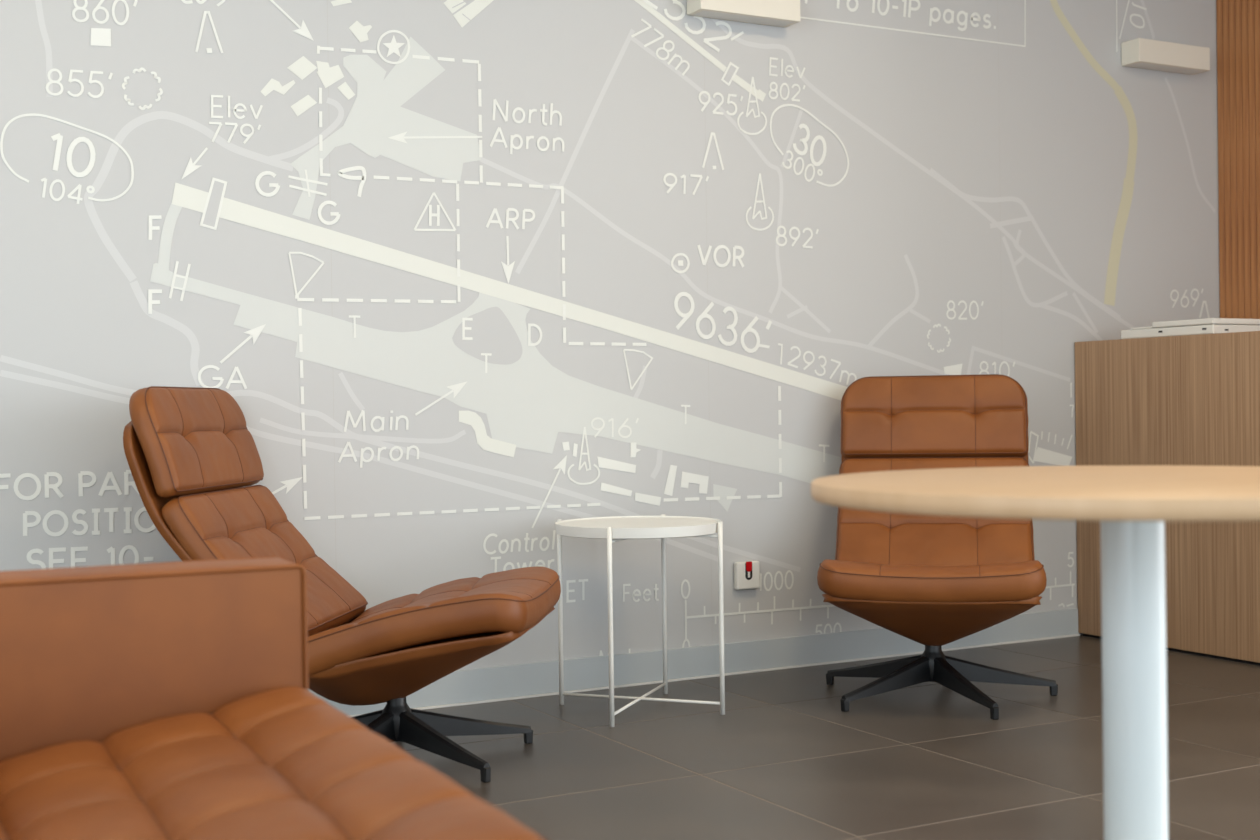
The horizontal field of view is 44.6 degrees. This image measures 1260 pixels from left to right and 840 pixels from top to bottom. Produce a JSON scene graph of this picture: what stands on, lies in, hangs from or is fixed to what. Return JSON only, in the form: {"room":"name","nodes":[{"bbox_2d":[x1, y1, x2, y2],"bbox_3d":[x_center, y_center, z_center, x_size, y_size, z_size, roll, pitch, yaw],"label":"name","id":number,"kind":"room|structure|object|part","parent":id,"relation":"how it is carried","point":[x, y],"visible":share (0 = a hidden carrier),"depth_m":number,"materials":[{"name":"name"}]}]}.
{"room":"airport lounge","nodes":[
{"label":"airport lounge","id":0,"kind":"room"},
{"bbox_2d":[0,0,1219,669],"bbox_3d":[-0.998,-0.512,4.229,7.370,2.920,0.152,-1,1,-28],"label":"wall","id":1,"kind":"structure","parent":0,"point":[465,279],"depth_m":4.57,"materials":[{"name":"grey paint"}]},
{"bbox_2d":[309,608,1079,716],"bbox_3d":[-1.279,0.784,3.982,6.597,0.099,0.019,-1,1,-28],"label":"baseboard","id":2,"kind":"structure","parent":1,"relation":"attached to","point":[538,679],"depth_m":4.78,"materials":[{"name":"grey paint"}]},
{"bbox_2d":[687,0,799,26],"bbox_3d":[0.359,-1.306,4.827,0.370,0.086,0.086,-1,1,-28],"label":"wall lamp","id":3,"kind":"object","parent":1,"relation":"attached to","point":[779,13],"visible":1,"depth_m":4.81,"materials":[{"name":"beige"}]},
{"bbox_3d":[0.358,-1.263,4.830,0.336,0.001,0.062,-1,1,-28],"label":"lamp glass","id":4,"kind":"part","parent":3,"relation":"part of","materials":[{"name":"white glass"}]},
{"bbox_2d":[734,561,759,589],"bbox_3d":[0.372,0.492,4.870,0.088,0.088,0.025,-1,1,-28],"label":"wall switch","id":5,"kind":"object","parent":1,"relation":"attached to","point":[747,573],"visible":1,"depth_m":4.86,"materials":[{"name":"white plastic"}]},
{"bbox_2d":[1121,38,1209,74],"bbox_3d":[1.996,-1.352,5.713,0.370,0.086,0.086,-1,1,-28],"label":"wall lamp","id":6,"kind":"object","parent":1,"relation":"attached to","point":[1142,53],"visible":1,"depth_m":5.66,"materials":[{"name":"beige"}]},
{"bbox_3d":[1.995,-1.310,5.716,0.336,0.001,0.062,-1,1,-28],"label":"lamp glass","id":7,"kind":"part","parent":6,"relation":"part of","materials":[{"name":"white glass"}]},
{"bbox_2d":[392,635,1259,839],"bbox_3d":[1.787,0.869,1.684,9.800,0.120,7.020,-1,1,-28],"label":"floor","id":8,"kind":"structure","parent":0,"point":[925,760],"depth_m":3.68,"materials":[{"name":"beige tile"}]},
{"bbox_2d":[0,556,545,839],"bbox_3d":[-0.559,0.533,1.524,0.846,0.622,1.664,-1,1,-26],"label":"tufted sofa","id":9,"kind":"object","parent":8,"relation":"on","point":[162,700],"visible":1,"depth_m":2.13,"materials":[{"name":"leather"}]},
{"bbox_3d":[-0.879,0.484,2.208,0.800,0.518,0.150,-1,1,-26],"label":"armrest","id":10,"kind":"part","parent":9,"relation":"part of","materials":[{"name":"leather"}]},
{"bbox_2d":[0,686,542,839],"bbox_3d":[-0.447,0.514,1.496,0.666,0.233,1.514,-1,1,-26],"label":"seat cushion","id":11,"kind":"object","parent":9,"relation":"on","point":[112,762],"depth_m":1.87,"materials":[{"name":"leather"}]},
{"bbox_2d":[123,386,560,782],"bbox_3d":[-0.671,0.370,3.759,0.939,0.914,0.678,-1,0,7],"label":"swivel armchair","id":12,"kind":"object","parent":8,"relation":"on","point":[191,453],"visible":0.91,"depth_m":3.60,"materials":[{"name":"leather"}]},
{"bbox_2d":[129,387,263,497],"bbox_3d":[-1.070,0.049,3.795,0.139,0.258,0.586,-1,0,7],"label":"cushion","id":13,"kind":"object","parent":12,"relation":"on","point":[185,442],"depth_m":3.67,"materials":[{"name":"leather"}]},
{"bbox_2d":[162,486,366,636],"bbox_3d":[-0.884,0.349,3.777,0.322,0.353,0.593,-1,0,7],"label":"cushion","id":14,"kind":"object","parent":12,"relation":"on","point":[199,522],"depth_m":3.74,"materials":[{"name":"leather"}]},
{"bbox_3d":[-0.750,0.753,3.776,0.329,0.094,0.037,-1,0,10],"label":"leg","id":15,"kind":"part","parent":12,"relation":"part of","materials":[{"name":"black metal"}]},
{"bbox_3d":[-0.655,0.753,3.581,0.037,0.094,0.329,-1,1,28],"label":"leg","id":16,"kind":"part","parent":12,"relation":"part of","materials":[{"name":"black metal"}]},
{"bbox_2d":[308,566,560,675],"bbox_3d":[-0.470,0.491,3.730,0.536,0.210,0.608,-1,0,7],"label":"seat cushion","id":17,"kind":"object","parent":12,"relation":"on","point":[442,629],"depth_m":3.46,"materials":[{"name":"leather"}]},
{"bbox_3d":[-0.441,0.750,3.611,0.037,0.094,0.329,-1,1,-44],"label":"leg","id":18,"kind":"part","parent":12,"relation":"part of","materials":[{"name":"black metal"}]},
{"bbox_3d":[-0.403,0.748,3.825,0.329,0.094,0.037,-1,1,-26],"label":"leg","id":19,"kind":"part","parent":12,"relation":"part of","materials":[{"name":"black metal"}]},
{"bbox_2d":[555,514,724,726],"bbox_3d":[0.026,0.547,4.309,0.465,0.531,0.465,-1,1,-28],"label":"tray table","id":20,"kind":"object","parent":8,"relation":"on","point":[617,528],"visible":1,"depth_m":4.22,"materials":[{"name":"white metal"}]},
{"bbox_3d":[-0.199,0.550,4.396,0.014,0.531,0.014,-1,1,-28],"label":"leg","id":21,"kind":"part","parent":20,"relation":"part of","materials":[{"name":"white metal"}]},
{"bbox_3d":[-0.051,0.550,4.080,0.014,0.531,0.014,-1,1,-28],"label":"leg","id":22,"kind":"part","parent":20,"relation":"part of","materials":[{"name":"white metal"}]},
{"bbox_2d":[555,516,720,538],"bbox_3d":[0.022,0.300,4.307,0.465,0.030,0.465,-1,1,-28],"label":"tray","id":23,"kind":"object","parent":20,"relation":"on","point":[614,527],"depth_m":4.20,"materials":[{"name":"white metal"}]},
{"bbox_3d":[0.101,0.544,4.539,0.014,0.531,0.014,-1,1,-28],"label":"leg","id":24,"kind":"part","parent":20,"relation":"part of","materials":[{"name":"white metal"}]},
{"bbox_3d":[0.251,0.545,4.222,0.014,0.531,0.014,-1,1,-28],"label":"leg","id":25,"kind":"part","parent":20,"relation":"part of","materials":[{"name":"white metal"}]},
{"bbox_2d":[817,374,1057,719],"bbox_3d":[0.902,0.330,4.508,0.675,0.937,0.918,-1,0,12],"label":"swivel armchair","id":26,"kind":"object","parent":8,"relation":"on","point":[932,581],"visible":0.9,"depth_m":4.63,"materials":[{"name":"leather"}]},
{"bbox_3d":[0.732,0.726,4.550,0.329,0.094,0.037,0,1,38],"label":"leg","id":27,"kind":"part","parent":26,"relation":"part of","materials":[{"name":"black metal"}]},
{"bbox_3d":[0.726,0.728,4.333,0.329,0.094,0.037,-1,1,-34],"label":"leg","id":28,"kind":"part","parent":26,"relation":"part of","materials":[{"name":"black metal"}]},
{"bbox_2d":[817,559,1046,603],"bbox_3d":[0.851,0.471,4.326,0.608,0.191,0.539,-1,0,12],"label":"seat cushion","id":29,"kind":"object","parent":26,"relation":"on","point":[843,581],"depth_m":4.08,"materials":[{"name":"leather"}]},
{"bbox_2d":[841,375,1028,457],"bbox_3d":[0.966,-0.011,4.886,0.586,0.258,0.139,-1,3,12],"label":"cushion","id":30,"kind":"object","parent":26,"relation":"on","point":[930,416],"depth_m":4.85,"materials":[{"name":"leather"}]},
{"bbox_2d":[835,458,1034,565],"bbox_3d":[0.934,0.302,4.724,0.593,0.353,0.322,-1,3,12],"label":"cushion","id":31,"kind":"object","parent":26,"relation":"on","point":[885,538],"depth_m":4.66,"materials":[{"name":"leather"}]},
{"bbox_3d":[0.930,0.725,4.260,0.037,0.094,0.329,-1,0,-16],"label":"leg","id":32,"kind":"part","parent":26,"relation":"part of","materials":[{"name":"black metal"}]},
{"bbox_3d":[1.062,0.722,4.432,0.329,0.094,0.037,-1,0,2],"label":"leg","id":33,"kind":"part","parent":26,"relation":"part of","materials":[{"name":"black metal"}]},
{"bbox_2d":[811,465,1259,839],"bbox_3d":[0.716,0.451,2.177,0.904,0.738,0.904,-1,1,-28],"label":"round table","id":34,"kind":"object","parent":8,"relation":"on","point":[1132,504],"visible":1,"depth_m":2.13,"materials":[{"name":"brown wood"}]},
{"bbox_2d":[1075,331,1259,665],"bbox_3d":[2.425,0.245,4.687,0.600,1.062,2.296,-1,1,-28],"label":"cabinet","id":35,"kind":"object","parent":8,"relation":"on","point":[1189,400],"depth_m":5.11,"materials":[{"name":"brown wood"}]},
{"bbox_2d":[1121,318,1259,338],"bbox_3d":[1.966,-0.313,5.327,0.302,0.056,0.406,-1,1,-28],"label":"stack","id":36,"kind":"object","parent":35,"relation":"on","point":[1207,325],"visible":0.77,"depth_m":5.17,"materials":[{"name":"white plastic"}]},
{"bbox_2d":[1131,326,1152,329],"bbox_3d":[1.905,-0.323,5.419,0.278,0.008,0.096,-1,1,-28],"label":"book","id":37,"kind":"object","parent":36,"relation":"on","point":[1149,327],"depth_m":5.34,"materials":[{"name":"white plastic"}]},
{"bbox_3d":[1.999,-0.331,5.264,0.302,0.020,0.263,-1,1,-28],"label":"lid","id":38,"kind":"part","parent":36,"relation":"part of","materials":[{"name":"white plastic"}]},
{"bbox_2d":[1216,0,1259,318],"bbox_3d":[2.923,-0.573,4.874,0.168,2.920,2.750,-1,1,-28],"label":"wall","id":39,"kind":"structure","parent":0,"point":[1238,21],"depth_m":5.82,"materials":[{"name":"brown wood"}]}
]}

